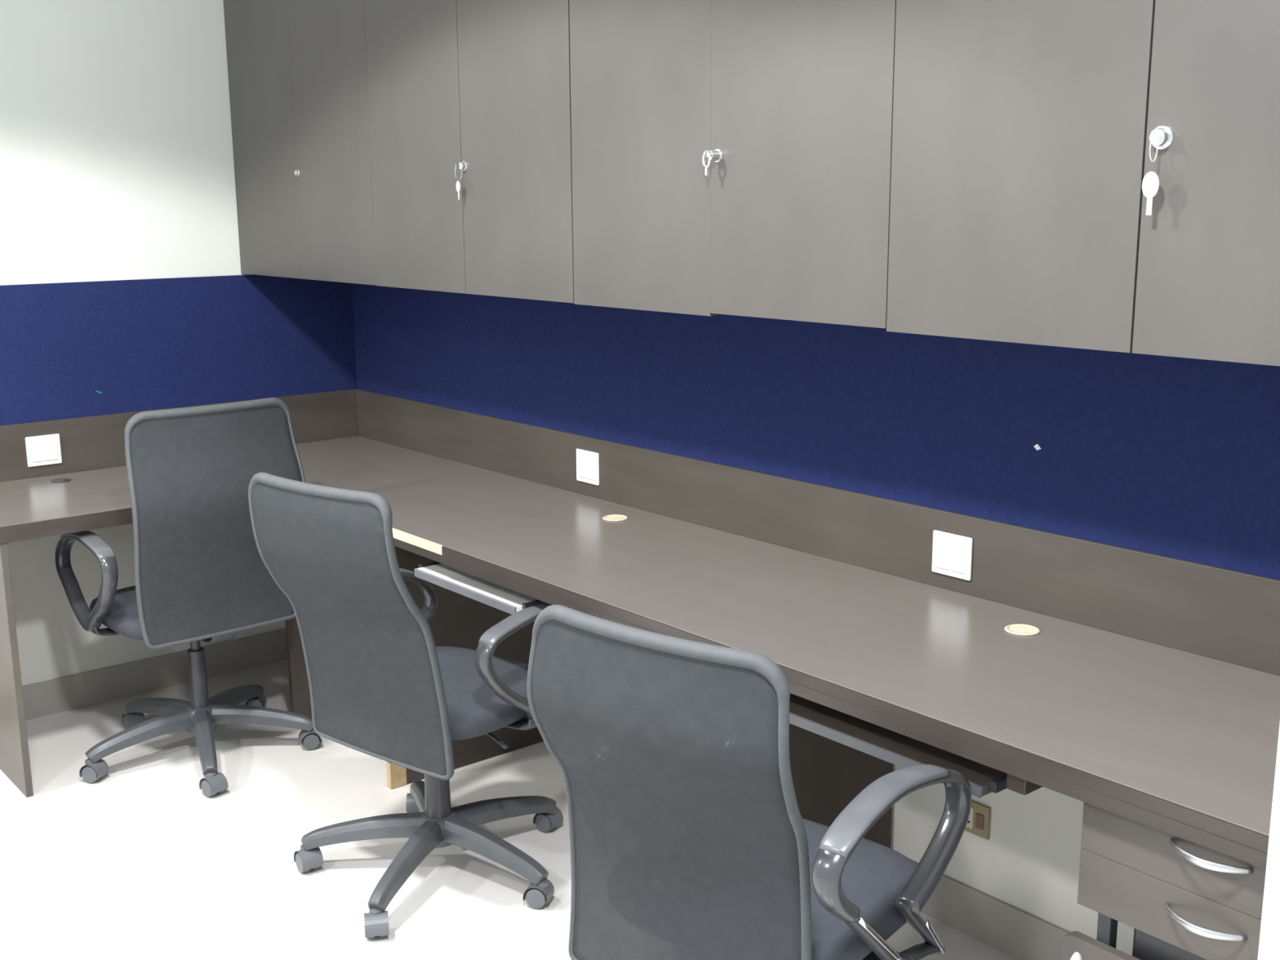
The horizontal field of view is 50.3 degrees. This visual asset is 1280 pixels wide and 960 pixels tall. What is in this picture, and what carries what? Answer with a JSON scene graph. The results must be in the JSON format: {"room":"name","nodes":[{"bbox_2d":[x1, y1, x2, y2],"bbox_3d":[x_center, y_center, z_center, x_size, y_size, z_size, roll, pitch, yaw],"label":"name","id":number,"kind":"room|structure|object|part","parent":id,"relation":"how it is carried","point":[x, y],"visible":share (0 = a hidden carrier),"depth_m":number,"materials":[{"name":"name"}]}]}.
{"room":"office","nodes":[
{"label":"office","id":0,"kind":"room"},
{"bbox_2d":[0,0,285,685],"bbox_3d":[-2.973,-0.383,3.230,5.400,2.620,0.229,-10,15,-39],"label":"wall","id":1,"kind":"structure","parent":0,"point":[117,162],"depth_m":4.18,"materials":[{"name":"white paint"}]},
{"bbox_2d":[0,465,133,543],"bbox_3d":[-1.580,0.047,3.976,0.796,0.045,0.628,-10,15,-39],"label":"countertop","id":2,"kind":"structure","parent":1,"relation":"attached to","point":[37,507],"depth_m":3.77,"materials":[{"name":"grey laminate"}]},
{"bbox_2d":[50,478,71,482],"bbox_3d":[-1.737,0.001,4.087,0.056,0.003,0.056,-10,15,-39],"label":"cable grommet","id":3,"kind":"object","parent":2,"relation":"on","point":[57,480],"visible":1,"depth_m":4.08,"materials":[{"name":"black plastic"}]},
{"bbox_2d":[0,388,357,481],"bbox_3d":[-1.543,-0.144,4.375,1.404,0.167,0.011,-10,15,-39],"label":"upstand","id":4,"kind":"object","parent":2,"relation":"on","point":[95,442],"visible":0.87,"depth_m":4.25,"materials":[{"name":"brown laminate"}]},
{"bbox_2d":[25,433,62,466],"bbox_3d":[-1.812,-0.090,4.141,0.100,0.092,0.010,-10,15,-39],"label":"switch plate","id":5,"kind":"object","parent":4,"relation":"attached to","point":[43,450],"visible":1,"depth_m":4.14,"materials":[{"name":"white plastic"}]},
{"bbox_2d":[30,440,44,462],"bbox_3d":[-1.825,-0.087,4.127,0.037,0.064,0.004,-10,15,-39],"label":"switch","id":6,"kind":"object","parent":5,"relation":"attached to","point":[37,446],"depth_m":4.12,"materials":[{"name":"white plastic"}]},
{"bbox_2d":[43,439,57,460],"bbox_3d":[-1.795,-0.092,4.151,0.037,0.064,0.004,-10,15,-39],"label":"switch","id":7,"kind":"object","parent":5,"relation":"attached to","point":[50,446],"depth_m":4.15,"materials":[{"name":"white plastic"}]},
{"bbox_2d":[22,628,287,720],"bbox_3d":[-2.290,0.758,3.886,3.363,0.110,0.008,-10,15,-39],"label":"baseboard","id":8,"kind":"structure","parent":1,"relation":"attached to","point":[45,698],"depth_m":4.43,"materials":[{"name":"laminate"}]},
{"bbox_2d":[0,274,355,425],"bbox_3d":[-2.305,-0.287,3.704,3.394,0.430,0.004,-10,15,-39],"label":"panel","id":9,"kind":"object","parent":1,"relation":"attached to","point":[144,344],"visible":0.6,"depth_m":4.35,"materials":[{"name":"blue fabric"}]},
{"bbox_2d":[0,659,1017,959],"bbox_3d":[-0.976,1.400,1.257,5.500,0.100,6.500,-10,15,-39],"label":"floor","id":10,"kind":"structure","parent":0,"point":[135,862],"depth_m":3.31,"materials":[{"name":"tile"}]},
{"bbox_2d":[0,542,33,797],"bbox_3d":[-1.834,0.465,3.820,0.018,0.703,0.587,-10,15,-39],"label":"gable","id":11,"kind":"object","parent":10,"relation":"on","point":[15,762],"visible":1,"depth_m":3.64,"materials":[{"name":"grey laminate"}]},
{"bbox_2d":[54,397,321,796],"bbox_3d":[-1.293,0.284,3.838,0.659,1.043,0.688,-11,15,-40],"label":"office chair","id":12,"kind":"object","parent":10,"relation":"on","point":[201,574],"visible":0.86,"depth_m":3.65,"materials":[{"name":"grey fabric"}]},
{"bbox_3d":[-1.520,0.281,3.744,0.045,0.278,0.389,-11,15,-40],"label":"armrest","id":13,"kind":"part","parent":12,"relation":"part of","materials":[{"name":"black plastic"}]},
{"bbox_3d":[-1.312,0.352,3.923,0.464,0.093,0.450,-11,15,-40],"label":"seat","id":14,"kind":"part","parent":12,"relation":"part of","materials":[{"name":"grey fabric"}]},
{"bbox_3d":[-1.408,0.720,3.839,0.298,0.083,0.058,-11,15,-40],"label":"leg","id":15,"kind":"part","parent":12,"relation":"part of","materials":[{"name":"grey plastic"}]},
{"bbox_3d":[-1.424,0.677,4.046,0.297,0.083,0.055,7,14,32],"label":"leg","id":16,"kind":"part","parent":12,"relation":"part of","materials":[{"name":"grey plastic"}]},
{"bbox_3d":[-1.208,0.729,3.790,0.055,0.083,0.297,-5,13,-21],"label":"leg","id":17,"kind":"part","parent":12,"relation":"part of","materials":[{"name":"grey plastic"}]},
{"bbox_3d":[-1.120,0.116,3.651,0.472,0.618,0.088,-11,15,-40],"label":"backrest","id":18,"kind":"part","parent":12,"relation":"part of","materials":[{"name":"grey fabric"}]},
{"bbox_3d":[-1.229,0.660,4.121,0.055,0.083,0.297,3,12,14],"label":"leg","id":19,"kind":"part","parent":12,"relation":"part of","materials":[{"name":"grey plastic"}]},
{"bbox_3d":[-1.095,0.692,3.963,0.297,0.083,0.055,-1,12,-3],"label":"leg","id":20,"kind":"part","parent":12,"relation":"part of","materials":[{"name":"grey plastic"}]},
{"bbox_2d":[284,616,311,717],"bbox_3d":[-0.848,0.364,4.271,0.562,0.703,0.020,-10,15,-39],"label":"gable","id":21,"kind":"object","parent":10,"relation":"on","point":[300,694],"visible":0.02,"depth_m":4.14,"materials":[{"name":"brown wood"}]},
{"bbox_2d":[248,472,563,937],"bbox_3d":[-0.466,0.448,3.146,0.658,0.991,0.696,9,15,37],"label":"office chair","id":22,"kind":"object","parent":10,"relation":"on","point":[381,687],"visible":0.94,"depth_m":3.00,"materials":[{"name":"grey fabric"}]},
{"bbox_3d":[-0.642,0.321,2.965,0.451,0.643,0.179,9,15,37],"label":"backrest","id":23,"kind":"part","parent":22,"relation":"part of","materials":[{"name":"grey fabric"}]},
{"bbox_3d":[-0.658,0.837,3.248,0.297,0.083,0.055,-1,12,-1],"label":"leg","id":24,"kind":"part","parent":22,"relation":"part of","materials":[{"name":"grey plastic"}]},
{"bbox_3d":[-0.533,0.870,3.083,0.055,0.083,0.297,3,12,17],"label":"leg","id":25,"kind":"part","parent":22,"relation":"part of","materials":[{"name":"grey plastic"}]},
{"bbox_3d":[-0.537,0.802,3.415,0.055,0.083,0.297,-4,12,-18],"label":"leg","id":26,"kind":"part","parent":22,"relation":"part of","materials":[{"name":"grey plastic"}]},
{"bbox_3d":[-0.645,0.355,3.378,0.045,0.268,0.377,9,15,37],"label":"armrest","id":27,"kind":"part","parent":22,"relation":"part of","materials":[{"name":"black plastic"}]},
{"bbox_3d":[-0.448,0.491,3.223,0.464,0.093,0.450,9,15,37],"label":"seat","id":28,"kind":"part","parent":22,"relation":"part of","materials":[{"name":"grey fabric"}]},
{"bbox_3d":[-0.337,0.856,3.145,0.298,0.083,0.059,9,15,37],"label":"leg","id":29,"kind":"part","parent":22,"relation":"part of","materials":[{"name":"grey plastic"}]},
{"bbox_3d":[-0.361,0.582,3.125,0.157,0.033,0.015,9,15,39],"label":"lever","id":30,"kind":"part","parent":22,"relation":"part of","materials":[{"name":"black plastic"}]},
{"bbox_3d":[-0.337,0.813,3.354,0.297,0.083,0.055,-9,14,-36],"label":"leg","id":31,"kind":"part","parent":22,"relation":"part of","materials":[{"name":"grey plastic"}]},
{"bbox_3d":[-0.226,0.419,3.059,0.045,0.268,0.377,9,15,37],"label":"armrest","id":32,"kind":"part","parent":22,"relation":"part of","materials":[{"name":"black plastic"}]},
{"bbox_2d":[386,546,543,789],"bbox_3d":[-0.466,0.456,3.816,0.572,0.703,0.021,-10,15,-39],"label":"gable","id":33,"kind":"object","parent":10,"relation":"on","point":[459,620],"visible":0.32,"depth_m":3.80,"materials":[{"name":"brown wood"}]},
{"bbox_2d":[526,604,971,959],"bbox_3d":[0.160,0.645,2.218,0.653,0.972,0.681,9,15,38],"label":"office chair","id":34,"kind":"object","parent":10,"relation":"on","point":[690,838],"visible":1,"depth_m":2.00,"materials":[{"name":"grey fabric"}]},
{"bbox_3d":[0.032,0.519,2.015,0.462,0.618,0.120,9,15,38],"label":"backrest","id":35,"kind":"part","parent":34,"relation":"part of","materials":[{"name":"grey fabric"}]},
{"bbox_3d":[0.211,0.660,2.246,0.464,0.093,0.450,9,15,38],"label":"seat","id":36,"kind":"part","parent":34,"relation":"part of","materials":[{"name":"grey fabric"}]},
{"bbox_3d":[0.383,0.555,2.030,0.045,0.237,0.429,9,15,38],"label":"armrest","id":37,"kind":"part","parent":34,"relation":"part of","materials":[{"name":"black plastic"}]},
{"bbox_2d":[789,723,893,848],"bbox_3d":[0.346,0.645,2.875,0.562,0.703,0.020,-10,15,-39],"label":"gable","id":38,"kind":"object","parent":10,"relation":"on","point":[827,774],"visible":0.02,"depth_m":2.91,"materials":[{"name":"brown wood"}]},
{"bbox_2d":[1061,912,1140,959],"bbox_3d":[0.874,0.891,2.104,0.362,0.525,0.313,-10,15,-39],"label":"stand","id":39,"kind":"object","parent":10,"relation":"on","point":[1076,945],"visible":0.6,"depth_m":2.04,"materials":[{"name":"grey laminate"}]},
{"bbox_3d":[0.656,0.728,2.056,0.012,0.029,0.018,-10,15,-39],"label":"knob","id":40,"kind":"part","parent":39,"relation":"part of","materials":[{"name":"white plastic"}]},
{"bbox_3d":[0.705,0.885,2.093,0.022,0.506,0.022,-10,15,-39],"label":"post","id":41,"kind":"part","parent":39,"relation":"part of","materials":[{"name":"black plastic"}]},
{"bbox_2d":[1132,928,1206,959],"bbox_3d":[0.935,0.888,2.107,0.365,0.492,0.198,-10,15,-39],"label":"computer tower","id":42,"kind":"object","parent":39,"relation":"on","point":[1146,946],"visible":0.02,"depth_m":1.99,"materials":[{"name":"black plastic"}]},
{"bbox_2d":[890,764,1133,955],"bbox_3d":[0.144,0.504,3.575,0.029,0.700,3.585,-10,15,-39],"label":"wall","id":43,"kind":"structure","parent":0,"point":[1029,861],"depth_m":2.82,"materials":[{"name":"beige paint"}]},
{"bbox_2d":[964,800,991,839],"bbox_3d":[0.706,0.719,2.903,0.012,0.072,0.090,-10,15,-39],"label":"wall outlet","id":44,"kind":"object","parent":43,"relation":"attached to","point":[978,824],"visible":0.64,"depth_m":2.88,"materials":[{"name":"plastic"}]},
{"bbox_2d":[965,807,973,829],"bbox_3d":[0.697,0.718,2.909,0.003,0.048,0.036,-10,15,-39],"label":"socket","id":45,"kind":"object","parent":44,"relation":"attached to","point":[970,825],"depth_m":2.90,"materials":[{"name":"beige plastic"}]},
{"bbox_2d":[974,813,983,829],"bbox_3d":[0.718,0.723,2.883,0.004,0.032,0.020,-10,15,-39],"label":"switch","id":46,"kind":"object","parent":44,"relation":"attached to","point":[979,817],"depth_m":2.88,"materials":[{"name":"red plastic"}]},
{"bbox_2d":[913,860,1070,959],"bbox_3d":[0.142,0.797,3.612,0.008,0.110,3.556,-10,15,-39],"label":"baseboard","id":47,"kind":"structure","parent":43,"relation":"attached to","point":[1021,935],"depth_m":2.89,"materials":[{"name":"laminate"}]},
{"bbox_2d":[1257,724,1279,959],"bbox_3d":[1.103,-0.111,1.778,0.650,2.620,0.160,-10,15,-39],"label":"wall","id":48,"kind":"structure","parent":0,"point":[1269,936],"depth_m":1.75,"materials":[{"name":"white paint"}]},
{"bbox_3d":[1.066,-0.254,2.470,0.200,2.620,6.200,-10,15,-39],"label":"wall","id":49,"kind":"structure","parent":0,"visible":0},
{"bbox_2d":[222,0,376,285],"bbox_3d":[-0.876,-1.120,4.164,0.413,0.985,0.893,-10,15,-39],"label":"upper cabinet","id":50,"kind":"object","parent":49,"relation":"attached to","point":[297,68],"visible":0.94,"depth_m":4.03,"materials":[{"name":"beige laminate"}]},
{"bbox_3d":[-1.164,-1.128,4.214,0.018,0.985,0.446,-10,15,-39],"label":"door","id":51,"kind":"part","parent":50,"relation":"part of","materials":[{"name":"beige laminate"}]},
{"bbox_3d":[-0.877,-1.061,3.878,0.018,0.985,0.448,-10,15,-39],"label":"door","id":52,"kind":"part","parent":50,"relation":"part of","materials":[{"name":"beige laminate"}]},
{"bbox_2d":[363,0,573,302],"bbox_3d":[-0.305,-0.982,3.480,0.433,0.986,0.909,-10,15,-39],"label":"upper cabinet","id":53,"kind":"object","parent":49,"relation":"attached to","point":[469,113],"visible":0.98,"depth_m":3.35,"materials":[{"name":"beige laminate"}]},
{"bbox_3d":[-0.587,-0.992,3.539,0.018,0.986,0.456,-10,15,-39],"label":"door","id":54,"kind":"part","parent":53,"relation":"part of","materials":[{"name":"beige laminate"}]},
{"bbox_3d":[-0.294,-0.923,3.197,0.018,0.986,0.450,-10,15,-39],"label":"door","id":55,"kind":"part","parent":53,"relation":"part of","materials":[{"name":"beige laminate"}]},
{"bbox_2d":[568,0,896,328],"bbox_3d":[0.282,-0.843,2.792,0.434,0.988,0.918,-10,15,-39],"label":"upper cabinet","id":56,"kind":"object","parent":49,"relation":"attached to","point":[729,157],"visible":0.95,"depth_m":2.66,"materials":[{"name":"beige laminate"}]},
{"bbox_3d":[-0.001,-0.853,2.853,0.018,0.988,0.457,-10,15,-39],"label":"door","id":57,"kind":"part","parent":56,"relation":"part of","materials":[{"name":"beige laminate"}]},
{"bbox_3d":[0.294,-0.787,2.509,0.018,0.982,0.459,-10,15,-39],"label":"door","id":58,"kind":"part","parent":56,"relation":"part of","materials":[{"name":"beige laminate"}]},
{"bbox_2d":[296,435,1279,869],"bbox_3d":[-0.088,0.175,3.311,0.628,0.045,3.584,-10,15,-39],"label":"countertop","id":59,"kind":"structure","parent":49,"relation":"attached to","point":[1181,744],"depth_m":2.54,"materials":[{"name":"grey laminate"}]},
{"bbox_2d":[413,560,548,614],"bbox_3d":[-0.293,0.222,3.342,0.340,0.058,0.467,-10,15,-39],"label":"keyboard tray","id":60,"kind":"object","parent":59,"relation":"attached to","point":[498,597],"visible":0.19,"depth_m":3.24,"materials":[{"name":"metal"}]},
{"bbox_2d":[602,514,627,520],"bbox_3d":[-0.065,0.099,3.557,0.066,0.003,0.066,-10,15,-39],"label":"cable grommet","id":61,"kind":"object","parent":59,"relation":"on","point":[614,517],"visible":1,"depth_m":3.55,"materials":[{"name":"beige plastic"}]},
{"bbox_2d":[354,388,1279,675],"bbox_3d":[0.146,0.030,3.479,0.010,0.167,3.580,-10,15,-39],"label":"upstand","id":62,"kind":"object","parent":59,"relation":"on","point":[1228,615],"visible":1,"depth_m":3.00,"materials":[{"name":"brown laminate"}]},
{"bbox_2d":[576,448,599,485],"bbox_3d":[-0.147,-0.036,3.805,0.010,0.092,0.100,-10,15,-39],"label":"switch plate","id":63,"kind":"object","parent":62,"relation":"attached to","point":[587,462],"visible":1,"depth_m":3.80,"materials":[{"name":"white plastic"}]},
{"bbox_2d":[577,453,586,478],"bbox_3d":[-0.162,-0.039,3.818,0.004,0.064,0.037,-10,15,-39],"label":"switch","id":64,"kind":"object","parent":63,"relation":"attached to","point":[581,457],"depth_m":3.82,"materials":[{"name":"white plastic"}]},
{"bbox_2d":[586,456,595,479],"bbox_3d":[-0.137,-0.033,3.789,0.004,0.064,0.037,-10,15,-39],"label":"switch","id":65,"kind":"object","parent":63,"relation":"attached to","point":[590,460],"depth_m":3.79,"materials":[{"name":"white plastic"}]},
{"bbox_2d":[931,529,973,580],"bbox_3d":[0.656,0.159,2.868,0.010,0.092,0.100,-10,15,-39],"label":"switch plate","id":66,"kind":"object","parent":62,"relation":"attached to","point":[952,553],"visible":1,"depth_m":2.86,"materials":[{"name":"white plastic"}]},
{"bbox_2d":[935,537,951,569],"bbox_3d":[0.641,0.156,2.880,0.004,0.064,0.037,-10,15,-39],"label":"switch","id":67,"kind":"object","parent":66,"relation":"attached to","point":[943,545],"depth_m":2.88,"materials":[{"name":"white plastic"}]},
{"bbox_2d":[950,541,966,573],"bbox_3d":[0.666,0.162,2.851,0.004,0.064,0.037,-10,15,-39],"label":"switch","id":68,"kind":"object","parent":66,"relation":"attached to","point":[957,548],"depth_m":2.85,"materials":[{"name":"white plastic"}]},
{"bbox_3d":[0.172,0.346,2.532,0.002,0.021,2.027,-10,15,-39],"label":"rail","id":69,"kind":"part","parent":59,"relation":"part of","materials":[{"name":"grey laminate"}]},
{"bbox_2d":[789,693,1006,798],"bbox_3d":[0.488,0.403,2.504,0.340,0.083,0.615,-10,15,-39],"label":"keyboard tray","id":70,"kind":"object","parent":59,"relation":"attached to","point":[903,751],"visible":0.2,"depth_m":2.36,"materials":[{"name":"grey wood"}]},
{"bbox_2d":[1004,623,1039,635],"bbox_3d":[0.735,0.287,2.618,0.066,0.003,0.066,-10,15,-39],"label":"cable grommet","id":71,"kind":"object","parent":59,"relation":"on","point":[1018,628],"visible":1,"depth_m":2.61,"materials":[{"name":"beige plastic"}]},
{"bbox_2d":[1006,773,1042,795],"bbox_3d":[0.733,0.437,2.228,0.400,0.040,0.035,-10,15,-39],"label":"cleat","id":72,"kind":"object","parent":59,"relation":"attached to","point":[1015,784],"visible":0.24,"depth_m":2.10,"materials":[{"name":"brown wood"}]},
{"bbox_2d":[1077,801,1266,959],"bbox_3d":[0.890,0.546,2.033,0.434,0.178,0.293,-10,15,-39],"label":"drawer pedestal","id":73,"kind":"object","parent":59,"relation":"attached to","point":[1204,902],"visible":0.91,"depth_m":1.92,"materials":[{"name":"grey laminate"}]},
{"bbox_3d":[0.757,0.613,1.932,0.017,0.090,0.293,-10,15,-39],"label":"drawer","id":74,"kind":"part","parent":73,"relation":"part of","materials":[{"name":"grey laminate"}]},
{"bbox_3d":[0.770,0.613,1.876,0.033,0.013,0.118,-10,15,-39],"label":"handle","id":75,"kind":"part","parent":73,"relation":"part of","materials":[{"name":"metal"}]},
{"bbox_3d":[0.769,0.516,1.856,0.033,0.013,0.118,-10,15,-39],"label":"handle","id":76,"kind":"part","parent":73,"relation":"part of","materials":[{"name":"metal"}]},
{"bbox_2d":[351,283,1279,579],"bbox_3d":[0.148,-0.249,3.427,0.004,0.434,3.584,-10,15,-39],"label":"panel","id":77,"kind":"object","parent":49,"relation":"attached to","point":[1175,457],"visible":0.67,"depth_m":2.96,"materials":[{"name":"blue fabric"}]},
{"bbox_2d":[1034,444,1040,450],"bbox_3d":[0.784,-0.065,2.687,0.001,0.013,0.017,-10,15,-39],"label":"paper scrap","id":78,"kind":"object","parent":77,"relation":"attached to","point":[1037,446],"visible":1,"depth_m":2.69,"materials":[{"name":"white paper"}]},
{"bbox_2d":[886,0,1279,366],"bbox_3d":[0.852,-0.709,2.124,0.437,0.987,0.855,-10,15,-39],"label":"upper cabinet","id":79,"kind":"object","parent":49,"relation":"attached to","point":[1095,175],"visible":1,"depth_m":2.08,"materials":[{"name":"beige laminate"}]},
{"bbox_3d":[0.596,-0.714,2.156,0.018,0.987,0.476,-10,15,-39],"label":"door","id":80,"kind":"part","parent":79,"relation":"part of","materials":[{"name":"beige laminate"}]},
{"bbox_3d":[0.871,-0.649,1.833,0.018,0.987,0.376,-10,15,-39],"label":"door","id":81,"kind":"part","parent":79,"relation":"part of","materials":[{"name":"beige laminate"}]}
]}

